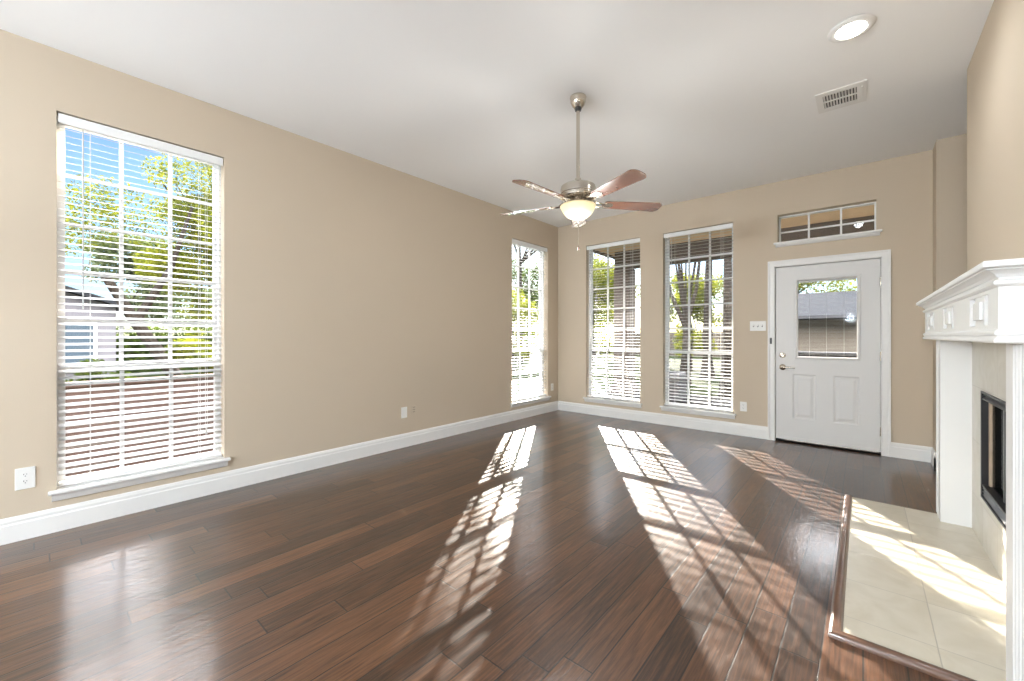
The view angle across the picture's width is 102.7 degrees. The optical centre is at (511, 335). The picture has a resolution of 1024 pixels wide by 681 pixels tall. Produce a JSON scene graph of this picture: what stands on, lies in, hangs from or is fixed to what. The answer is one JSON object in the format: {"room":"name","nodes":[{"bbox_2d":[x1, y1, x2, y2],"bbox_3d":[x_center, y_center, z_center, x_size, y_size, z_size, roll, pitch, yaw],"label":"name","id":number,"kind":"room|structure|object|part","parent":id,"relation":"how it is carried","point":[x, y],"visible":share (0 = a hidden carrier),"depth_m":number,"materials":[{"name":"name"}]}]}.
{"room":"living room","nodes":[
{"label":"living room","id":0,"kind":"room"},
{"bbox_2d":[0,29,557,518],"bbox_3d":[-2.776,-0.289,2.840,0.170,3.048,11.036,0,0,41],"label":"wall","id":1,"kind":"structure","parent":0,"point":[356,291],"depth_m":3.63,"materials":[{"name":"beige paint"}]},
{"bbox_2d":[15,466,35,490],"bbox_3d":[-2.959,0.866,2.489,0.009,0.130,0.082,0,0,41],"label":"wall outlet","id":2,"kind":"object","parent":1,"relation":"attached to","point":[25,478],"visible":1,"depth_m":2.49,"materials":[{"name":"white plastic"}]},
{"bbox_2d":[21,472,28,477],"bbox_3d":[-2.957,0.846,2.488,0.004,0.029,0.031,0,0,41],"label":"socket","id":3,"kind":"object","parent":2,"relation":"attached to","point":[23,474],"depth_m":2.49,"materials":[{"name":"grey plastic"}]},
{"bbox_2d":[21,479,28,483],"bbox_3d":[-2.957,0.886,2.488,0.004,0.029,0.031,0,0,41],"label":"socket","id":4,"kind":"object","parent":2,"relation":"attached to","point":[23,481],"depth_m":2.49,"materials":[{"name":"grey plastic"}]},
{"bbox_2d":[48,116,230,501],"bbox_3d":[-2.634,-0.190,2.967,0.210,2.470,0.967,0,0,41],"label":"window","id":5,"kind":"structure","parent":1,"relation":"in","point":[63,492],"depth_m":2.91,"materials":[{"name":"white plastic"}]},
{"bbox_3d":[-2.694,-0.581,3.019,0.030,1.656,0.863,0,0,41],"label":"sash","id":6,"kind":"part","parent":5,"relation":"part of","materials":[{"name":"white plastic"}]},
{"bbox_3d":[-2.670,0.580,2.998,0.030,0.754,0.863,0,0,41],"label":"sash","id":7,"kind":"part","parent":5,"relation":"part of","materials":[{"name":"white plastic"}]},
{"bbox_3d":[-2.603,0.984,2.941,0.129,0.022,0.967,0,0,41],"label":"sill","id":8,"kind":"part","parent":5,"relation":"part of","materials":[{"name":"white paint"}]},
{"bbox_2d":[58,113,222,485],"bbox_3d":[-2.615,-0.228,2.951,0.078,2.378,0.883,0,0,41],"label":"window blind","id":9,"kind":"object","parent":5,"relation":"attached to","point":[63,119],"visible":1,"depth_m":2.88,"materials":[{"name":"white plastic"}]},
{"bbox_3d":[-2.816,-0.216,2.734,0.055,2.318,0.002,0,0,41],"label":"ladder cord","id":10,"kind":"part","parent":9,"relation":"part of","materials":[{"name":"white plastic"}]},
{"bbox_3d":[-2.624,0.951,2.958,0.049,0.020,0.877,0,0,41],"label":"rail","id":11,"kind":"part","parent":9,"relation":"part of","materials":[{"name":"white plastic"}]},
{"bbox_3d":[-2.431,-0.216,3.182,0.055,2.318,0.002,0,0,41],"label":"ladder cord","id":12,"kind":"part","parent":9,"relation":"part of","materials":[{"name":"white fabric"}]},
{"bbox_3d":[-2.378,-0.321,3.184,0.008,2.068,0.014,0,0,41],"label":"lift cord","id":13,"kind":"part","parent":9,"relation":"part of","materials":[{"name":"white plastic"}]},
{"bbox_2d":[0,401,557,545],"bbox_3d":[-2.706,1.160,2.779,0.016,0.150,10.696,0,0,41],"label":"baseboard","id":14,"kind":"structure","parent":1,"relation":"attached to","point":[39,523],"depth_m":3.21,"materials":[{"name":"white paint"}]},
{"bbox_2d":[401,407,406,417],"bbox_3d":[-1.196,0.852,4.545,0.008,0.120,0.076,0,0,41],"label":"wall plate","id":15,"kind":"object","parent":1,"relation":"attached to","point":[403,409],"visible":1,"depth_m":4.54,"materials":[{"name":"white plastic"}]},
{"bbox_2d":[511,243,550,407],"bbox_3d":[0.246,-0.190,6.325,0.210,2.470,0.967,0,0,41],"label":"window","id":16,"kind":"structure","parent":1,"relation":"in","point":[517,403],"depth_m":6.46,"materials":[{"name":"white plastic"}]},
{"bbox_3d":[0.186,-0.581,6.377,0.030,1.656,0.863,0,0,41],"label":"sash","id":17,"kind":"part","parent":16,"relation":"part of","materials":[{"name":"white plastic"}]},
{"bbox_3d":[0.210,0.580,6.356,0.030,0.754,0.863,0,0,41],"label":"sash","id":18,"kind":"part","parent":16,"relation":"part of","materials":[{"name":"white plastic"}]},
{"bbox_2d":[512,239,546,400],"bbox_3d":[0.265,-0.228,6.309,0.078,2.378,0.883,0,0,41],"label":"window blind","id":19,"kind":"object","parent":16,"relation":"attached to","point":[514,241],"visible":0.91,"depth_m":6.33,"materials":[{"name":"white plastic"}]},
{"bbox_3d":[0.071,-0.321,6.040,0.008,2.068,0.014,0,0,41],"label":"lift cord","id":20,"kind":"part","parent":19,"relation":"part of","materials":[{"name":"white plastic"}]},
{"bbox_3d":[0.256,0.951,6.316,0.049,0.020,0.877,0,0,41],"label":"rail","id":21,"kind":"part","parent":19,"relation":"part of","materials":[{"name":"white plastic"}]},
{"bbox_3d":[0.449,-0.216,6.540,0.055,2.318,0.002,0,0,41],"label":"ladder cord","id":22,"kind":"part","parent":19,"relation":"part of","materials":[{"name":"white fabric"}]},
{"bbox_3d":[0.277,0.984,6.299,0.129,0.022,0.967,0,0,41],"label":"sill","id":23,"kind":"part","parent":16,"relation":"part of","materials":[{"name":"white paint"}]},
{"bbox_3d":[0.197,-0.226,6.368,0.080,2.398,0.895,0,0,41],"label":"frame","id":24,"kind":"part","parent":16,"relation":"part of","materials":[{"name":"white plastic"}]},
{"bbox_2d":[0,410,942,680],"bbox_3d":[-0.028,1.295,0.483,7.411,0.120,11.036,0,0,41],"label":"floor","id":25,"kind":"structure","parent":0,"point":[558,545],"depth_m":2.15,"materials":[{"name":"brown wood"}]},
{"bbox_2d":[828,258,1023,680],"bbox_3d":[2.313,0.498,2.048,1.065,1.474,2.180,0,0,41],"label":"fireplace","id":26,"kind":"object","parent":25,"relation":"on","point":[940,595],"visible":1,"depth_m":2.01,"materials":[{"name":"white paint"}]},
{"bbox_2d":[916,258,1023,305],"bbox_3d":[2.306,-0.228,2.054,0.246,0.022,2.180,0,0,41],"label":"mantel shelf","id":27,"kind":"object","parent":26,"relation":"attached to","point":[984,269],"depth_m":1.45,"materials":[{"name":"white paint"}]},
{"bbox_3d":[2.310,-0.203,2.050,0.236,0.028,2.124,0,0,41],"label":"crown moulding","id":28,"kind":"part","parent":26,"relation":"part of","materials":[{"name":"white paint"}]},
{"bbox_3d":[2.317,-0.171,2.044,0.216,0.024,2.084,0,0,41],"label":"bead moulding","id":29,"kind":"part","parent":26,"relation":"part of","materials":[{"name":"white paint"}]},
{"bbox_3d":[2.317,0.002,2.044,0.216,0.045,2.084,0,0,41],"label":"moulding","id":30,"kind":"part","parent":26,"relation":"part of","materials":[{"name":"white paint"}]},
{"bbox_3d":[2.404,0.627,1.970,0.046,0.615,1.052,0,0,41],"label":"firebox frame","id":31,"kind":"part","parent":26,"relation":"part of","materials":[{"name":"black metal"}]},
{"bbox_2d":[982,395,1005,524],"bbox_3d":[2.397,0.625,1.975,0.022,0.589,1.012,0,0,41],"label":"firebox","id":32,"kind":"object","parent":26,"relation":"attached to","point":[993,406],"depth_m":2.25,"materials":[{"name":"grey metal"}]},
{"bbox_3d":[2.416,0.613,1.959,0.004,0.495,0.952,0,0,41],"label":"glass panel","id":33,"kind":"part","parent":26,"relation":"part of","materials":[{"name":"black glass"}]},
{"bbox_2d":[0,0,993,226],"bbox_3d":[-0.028,-1.888,0.483,7.411,0.150,11.036,0,0,41],"label":"ceiling","id":34,"kind":"structure","parent":0,"point":[702,98],"depth_m":2.88,"materials":[{"name":"white paint"}]},
{"bbox_2d":[500,92,661,250],"bbox_3d":[0.465,-1.230,3.089,1.275,1.166,1.249,0,0,41],"label":"ceiling fan","id":35,"kind":"object","parent":34,"relation":"hanging from","point":[578,195],"visible":1,"depth_m":3.02,"materials":[{"name":"silver metal"}]},
{"bbox_3d":[0.117,-1.005,3.310,0.459,0.033,0.130,0,0,28],"label":"blade","id":36,"kind":"part","parent":35,"relation":"part of","materials":[{"name":"brown wood"}]},
{"bbox_3d":[0.191,-1.005,2.805,0.459,0.033,0.130,0,0,-44],"label":"blade","id":37,"kind":"part","parent":35,"relation":"part of","materials":[{"name":"brown wood"}]},
{"bbox_3d":[0.501,-0.935,3.108,0.270,0.107,0.270,0,0,41],"label":"lamp shade","id":38,"kind":"part","parent":35,"relation":"part of","materials":[{"name":"beige glass"}]},
{"bbox_3d":[0.574,-1.005,3.537,0.130,0.033,0.459,0,0,10],"label":"blade","id":39,"kind":"part","parent":35,"relation":"part of","materials":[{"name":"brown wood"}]},
{"bbox_3d":[0.695,-1.005,2.719,0.130,0.033,0.459,0,0,-26],"label":"blade","id":40,"kind":"part","parent":35,"relation":"part of","materials":[{"name":"brown wood"}]},
{"bbox_3d":[0.931,-1.005,3.172,0.459,0.033,0.130,0,0,-8],"label":"blade","id":41,"kind":"part","parent":35,"relation":"part of","materials":[{"name":"brown wood"}]},
{"bbox_2d":[815,79,866,113],"bbox_3d":[2.502,-1.807,3.114,0.295,0.011,0.335,0,0,41],"label":"ceiling vent","id":42,"kind":"object","parent":34,"relation":"in","point":[854,93],"visible":1,"depth_m":3.10,"materials":[{"name":"white metal"}]},
{"bbox_3d":[2.495,-1.812,3.115,0.198,0.001,0.213,0,0,41],"label":"duct shadow plate","id":43,"kind":"part","parent":42,"relation":"part of","materials":[{"name":"grey metal"}]},
{"bbox_2d":[827,14,875,42],"bbox_3d":[1.997,-1.796,2.412,0.224,0.034,0.224,0,0,41],"label":"recessed light","id":44,"kind":"object","parent":34,"relation":"in","point":[851,28],"visible":1,"depth_m":2.39,"materials":[{"name":"white paint"}]},
{"bbox_2d":[558,150,932,446],"bbox_3d":[2.490,-0.289,5.481,4.386,3.048,0.170,0,0,41],"label":"wall","id":45,"kind":"structure","parent":0,"point":[901,188],"depth_m":4.95,"materials":[{"name":"beige paint"}]},
{"bbox_2d":[583,242,641,407],"bbox_3d":[1.552,-0.190,6.252,0.964,2.470,0.210,0,0,41],"label":"window","id":46,"kind":"structure","parent":45,"relation":"in","point":[635,404],"depth_m":6.36,"materials":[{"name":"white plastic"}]},
{"bbox_3d":[1.526,0.984,6.221,0.964,0.022,0.129,0,0,41],"label":"sill","id":47,"kind":"part","parent":46,"relation":"part of","materials":[{"name":"white paint"}]},
{"bbox_2d":[587,238,639,401],"bbox_3d":[1.536,-0.228,6.233,0.880,2.378,0.078,0,0,41],"label":"window blind","id":48,"kind":"object","parent":46,"relation":"attached to","point":[636,240],"visible":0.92,"depth_m":6.22,"materials":[{"name":"white plastic"}]},
{"bbox_3d":[1.543,0.951,6.242,0.874,0.020,0.049,0,0,41],"label":"rail","id":49,"kind":"part","parent":48,"relation":"part of","materials":[{"name":"white plastic"}]},
{"bbox_3d":[1.583,0.580,6.288,0.860,0.754,0.030,0,0,41],"label":"sash","id":50,"kind":"part","parent":46,"relation":"part of","materials":[{"name":"white plastic"}]},
{"bbox_3d":[1.603,-0.581,6.312,0.860,1.656,0.030,0,0,41],"label":"sash","id":51,"kind":"part","parent":46,"relation":"part of","materials":[{"name":"white plastic"}]},
{"bbox_2d":[659,228,735,418],"bbox_3d":[2.475,-0.190,5.460,0.951,2.470,0.210,0,0,41],"label":"window","id":52,"kind":"structure","parent":45,"relation":"in","point":[687,410],"depth_m":5.55,"materials":[{"name":"white plastic"}]},
{"bbox_3d":[2.449,0.984,5.429,0.951,0.022,0.129,0,0,41],"label":"sill","id":53,"kind":"part","parent":52,"relation":"part of","materials":[{"name":"white paint"}]},
{"bbox_2d":[664,223,732,411],"bbox_3d":[2.459,-0.228,5.441,0.867,2.378,0.078,0,0,41],"label":"window blind","id":54,"kind":"object","parent":52,"relation":"attached to","point":[730,225],"visible":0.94,"depth_m":5.42,"materials":[{"name":"white plastic"}]},
{"bbox_3d":[2.246,-0.216,5.638,0.002,2.318,0.055,0,0,41],"label":"ladder cord","id":55,"kind":"part","parent":54,"relation":"part of","materials":[{"name":"white fabric"}]},
{"bbox_3d":[2.467,0.951,5.450,0.861,0.020,0.049,0,0,41],"label":"rail","id":56,"kind":"part","parent":54,"relation":"part of","materials":[{"name":"white plastic"}]},
{"bbox_3d":[2.687,-0.216,5.261,0.002,2.318,0.055,0,0,41],"label":"ladder cord","id":57,"kind":"part","parent":54,"relation":"part of","materials":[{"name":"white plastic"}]},
{"bbox_3d":[2.527,-0.581,5.520,0.847,1.656,0.030,0,0,41],"label":"sash","id":58,"kind":"part","parent":52,"relation":"part of","materials":[{"name":"white plastic"}]},
{"bbox_3d":[2.506,0.580,5.496,0.847,0.754,0.030,0,0,41],"label":"sash","id":59,"kind":"part","parent":52,"relation":"part of","materials":[{"name":"white plastic"}]},
{"bbox_2d":[740,402,746,411],"bbox_3d":[2.854,0.873,5.050,0.074,0.118,0.009,0,0,41],"label":"wall outlet","id":60,"kind":"object","parent":45,"relation":"attached to","point":[743,405],"visible":1,"depth_m":5.05,"materials":[{"name":"white plastic"}]},
{"bbox_2d":[558,401,935,468],"bbox_3d":[3.370,1.160,4.433,7.055,0.150,0.274,0,0,41],"label":"baseboard","id":61,"kind":"structure","parent":45,"relation":"attached to","point":[898,450],"depth_m":5.35,"materials":[{"name":"white paint"}]},
{"bbox_2d":[750,321,765,330],"bbox_3d":[2.969,-0.119,4.945,0.168,0.118,0.019,0,0,41],"label":"light switch","id":62,"kind":"object","parent":45,"relation":"attached to","point":[754,325],"visible":1,"depth_m":4.94,"materials":[{"name":"white plastic"}]},
{"bbox_2d":[773,202,881,247],"bbox_3d":[3.499,-1.230,4.579,0.950,0.380,0.215,0,0,41],"label":"window","id":63,"kind":"structure","parent":45,"relation":"in","point":[874,232],"depth_m":4.53,"materials":[{"name":"white plastic"}]},
{"bbox_3d":[3.476,-1.067,4.552,0.950,0.054,0.144,0,0,41],"label":"sill","id":64,"kind":"part","parent":63,"relation":"part of","materials":[{"name":"white paint"}]},
{"bbox_2d":[768,249,890,456],"bbox_3d":[3.514,0.177,4.595,1.077,2.116,0.261,0,0,41],"label":"door","id":65,"kind":"structure","parent":45,"relation":"in","point":[841,403],"depth_m":4.50,"materials":[{"name":"white paint"}]},
{"bbox_3d":[3.341,0.699,4.679,0.220,0.517,0.045,0,0,41],"label":"raised panel","id":66,"kind":"part","parent":65,"relation":"part of","materials":[{"name":"white paint"}]},
{"bbox_2d":[798,277,855,355],"bbox_3d":[3.495,-0.196,4.551,0.512,0.858,0.017,0,0,41],"label":"mini blind","id":67,"kind":"object","parent":65,"relation":"attached to","point":[815,279],"depth_m":4.57,"materials":[{"name":"grey plastic"}]},
{"bbox_3d":[3.489,-0.195,4.544,0.580,0.924,0.057,0,0,41],"label":"lite frame","id":68,"kind":"part","parent":65,"relation":"part of","materials":[{"name":"white paint"}]},
{"bbox_3d":[3.623,0.699,4.437,0.220,0.517,0.045,0,0,41],"label":"raised panel","id":69,"kind":"part","parent":65,"relation":"part of","materials":[{"name":"white paint"}]},
{"bbox_2d":[933,134,966,451],"bbox_3d":[5.090,-0.289,3.081,2.685,3.048,0.428,0,0,41],"label":"wall","id":70,"kind":"structure","parent":0,"point":[950,153],"depth_m":3.75,"materials":[{"name":"beige paint"}]},
{"bbox_2d":[967,0,1023,270],"bbox_3d":[3.383,-0.289,1.074,2.663,3.048,2.236,0,0,41],"label":"wall","id":71,"kind":"structure","parent":0,"point":[995,70],"depth_m":2.16,"materials":[{"name":"beige paint"}]},
{"label":"outside","id":72,"kind":"structure","parent":0,"visible":0},
{"bbox_2d":[126,344,721,397],"bbox_3d":[-14.540,1.635,32.232,55.958,0.200,90.000,0,0,41],"label":"ground","id":73,"kind":"structure","parent":72,"point":[600,358],"depth_m":17.60,"materials":[{"name":"green plant"}]},
{"bbox_2d":[65,285,118,380],"bbox_3d":[-14.718,-0.235,10.450,6.450,3.539,6.600,0,0,41],"label":"house","id":74,"kind":"structure","parent":73,"relation":"on","point":[71,294],"depth_m":10.40,"materials":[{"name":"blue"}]},
{"bbox_3d":[-10.986,0.285,10.147,0.009,1.100,0.860,0,0,41],"label":"pane","id":75,"kind":"part","parent":74,"relation":"part of","materials":[{"name":"blue"}]},
{"bbox_2d":[65,358,135,381],"bbox_3d":[-5.651,0.922,5.524,0.825,1.227,0.986,0,0,-36],"label":"shrub","id":76,"kind":"object","parent":73,"relation":"on","point":[93,359],"visible":0.13,"depth_m":5.57,"materials":[{"name":"green plant"}]},
{"bbox_2d":[65,173,212,375],"bbox_3d":[-5.556,-0.338,6.123,3.580,3.890,1.594,0,0,-21],"label":"tree","id":77,"kind":"object","parent":73,"relation":"on","point":[102,212],"visible":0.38,"depth_m":6.10,"materials":[{"name":"green plant"}]},
{"bbox_3d":[-5.553,-1.668,6.095,3.580,1.229,1.570,0,0,-20],"label":"crown","id":78,"kind":"part","parent":77,"relation":"part of","materials":[{"name":"green plant"}]},
{"bbox_2d":[65,373,213,476],"bbox_3d":[-4.402,1.004,4.237,0.260,1.059,7.760,0,0,41],"label":"fence","id":79,"kind":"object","parent":73,"relation":"on","point":[203,378],"depth_m":4.45,"materials":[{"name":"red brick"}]},
{"bbox_2d":[76,230,212,327],"bbox_3d":[-17.192,-1.638,19.755,3.887,6.345,5.348,0,0,41],"label":"tree","id":80,"kind":"object","parent":73,"relation":"on","point":[126,247],"visible":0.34,"depth_m":18.77,"materials":[{"name":"green plant"}]},
{"bbox_2d":[116,320,212,372],"bbox_3d":[-13.886,0.407,18.517,1.599,2.254,20.735,0,0,41],"label":"hedge","id":81,"kind":"object","parent":73,"relation":"on","point":[149,327],"visible":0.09,"depth_m":16.79,"materials":[{"name":"green plant"}]},
{"bbox_2d":[130,153,212,339],"bbox_3d":[-5.747,-0.922,8.042,2.578,4.937,2.281,0,0,-43],"label":"tree","id":82,"kind":"object","parent":73,"relation":"on","point":[207,168],"visible":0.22,"depth_m":7.33,"materials":[{"name":"green plant"}]},
{"bbox_2d":[164,338,213,373],"bbox_3d":[-4.510,0.780,5.975,1.042,1.511,0.780,0,0,-20],"label":"shrub","id":83,"kind":"object","parent":73,"relation":"on","point":[183,339],"visible":0.29,"depth_m":5.91,"materials":[{"name":"green plant"}]},
{"bbox_2d":[514,246,535,363],"bbox_3d":[1.404,-3.057,21.854,5.359,9.204,3.557,0,0,10],"label":"tree","id":84,"kind":"object","parent":73,"relation":"on","point":[526,258],"visible":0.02,"depth_m":22.52,"materials":[{"name":"grey plant"}]},
{"bbox_2d":[512,288,538,371],"bbox_3d":[-0.024,-0.259,17.658,3.306,3.618,2.710,0,0,34],"label":"tree","id":85,"kind":"object","parent":73,"relation":"on","point":[523,304],"visible":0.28,"depth_m":17.31,"materials":[{"name":"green plant"}]},
{"bbox_2d":[512,259,538,357],"bbox_3d":[1.558,-1.866,28.119,6.338,6.819,4.999,0,0,8],"label":"tree","id":86,"kind":"object","parent":73,"relation":"on","point":[535,295],"visible":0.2,"depth_m":27.55,"materials":[{"name":"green plant"}]},
{"bbox_2d":[593,255,636,355],"bbox_3d":[6.301,-2.421,31.854,7.122,7.926,6.080,0,0,-22],"label":"tree","id":87,"kind":"object","parent":73,"relation":"on","point":[595,255],"visible":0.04,"depth_m":31.61,"materials":[{"name":"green plant"}]},
{"bbox_2d":[592,254,639,365],"bbox_3d":[4.398,-1.242,21.232,4.127,5.573,5.217,0,0,-17],"label":"tree","id":88,"kind":"object","parent":73,"relation":"on","point":[597,281],"visible":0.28,"depth_m":20.55,"materials":[{"name":"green plant"}]},
{"bbox_2d":[635,332,722,356],"bbox_3d":[15.972,0.613,27.839,18.000,1.785,0.060,0,0,41],"label":"fence","id":89,"kind":"object","parent":73,"relation":"on","point":[717,339],"visible":0.06,"depth_m":30.37,"materials":[{"name":"wood"}]},
{"bbox_2d":[670,262,700,384],"bbox_3d":[5.719,-1.602,13.451,1.940,6.292,1.558,0,0,41],"label":"tree","id":90,"kind":"object","parent":73,"relation":"on","point":[683,294],"visible":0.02,"depth_m":13.03,"materials":[{"name":"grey plant"}]},
{"bbox_2d":[670,272,722,370],"bbox_3d":[7.945,-0.720,18.125,3.681,4.533,3.388,0,0,-27],"label":"tree","id":91,"kind":"object","parent":73,"relation":"on","point":[694,341],"visible":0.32,"depth_m":17.75,"materials":[{"name":"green plant"}]},
{"bbox_2d":[700,261,715,380],"bbox_3d":[7.183,-1.712,14.316,1.409,6.494,1.515,0,0,41],"label":"tree","id":92,"kind":"object","parent":73,"relation":"on","point":[706,286],"visible":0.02,"depth_m":14.11,"materials":[{"name":"grey plant"}]},
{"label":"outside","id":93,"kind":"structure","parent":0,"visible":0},
{"bbox_2d":[686,378,719,396],"bbox_3d":[35.088,1.635,13.293,44.041,0.200,54.133,0,0,41],"label":"ground","id":94,"kind":"structure","parent":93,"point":[705,382],"depth_m":11.93,"materials":[{"name":"green plant"}]},
{"bbox_2d":[593,389,730,407],"bbox_3d":[4.547,1.415,6.223,8.000,0.239,3.632,0,0,41],"label":"patio","id":95,"kind":"structure","parent":94,"relation":"on","point":[616,394],"depth_m":8.32,"materials":[{"name":"concrete"}]},
{"bbox_2d":[669,371,690,402],"bbox_3d":[3.197,1.010,8.259,0.600,0.569,0.600,0,0,41],"label":"air conditioner","id":96,"kind":"object","parent":95,"relation":"on","point":[682,374],"visible":0.46,"depth_m":8.01,"materials":[{"name":"grey metal"}]},
{"bbox_2d":[593,205,873,393],"bbox_3d":[4.467,-0.407,6.130,8.000,3.395,3.379,0,0,41],"label":"porch roof","id":97,"kind":"structure","parent":95,"relation":"on","point":[863,213],"depth_m":8.20,"materials":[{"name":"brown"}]},
{"bbox_2d":[718,258,731,397],"bbox_3d":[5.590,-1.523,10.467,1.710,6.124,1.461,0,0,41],"label":"column","id":98,"kind":"structure","parent":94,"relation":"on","point":[727,314],"depth_m":10.29,"materials":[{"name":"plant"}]},
{"bbox_2d":[798,291,856,351],"bbox_3d":[13.504,0.009,12.059,9.800,3.049,5.010,0,0,41],"label":"garage","id":99,"kind":"structure","parent":94,"relation":"on","point":[843,336],"depth_m":12.75,"materials":[{"name":"beige brick"}]},
{"bbox_2d":[798,277,856,293],"bbox_3d":[13.236,-1.401,19.138,4.696,5.890,4.298,0,0,41],"label":"tree","id":100,"kind":"object","parent":94,"relation":"on","point":[842,281],"visible":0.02,"depth_m":18.12,"materials":[{"name":"green plant"}]},
{"bbox_2d":[798,351,856,357],"bbox_3d":[7.888,0.934,7.200,5.060,1.199,0.360,0,0,41],"label":"stone wall","id":101,"kind":"structure","parent":94,"relation":"on","point":[800,353],"depth_m":8.26,"materials":[{"name":"grey stone"}]}
]}

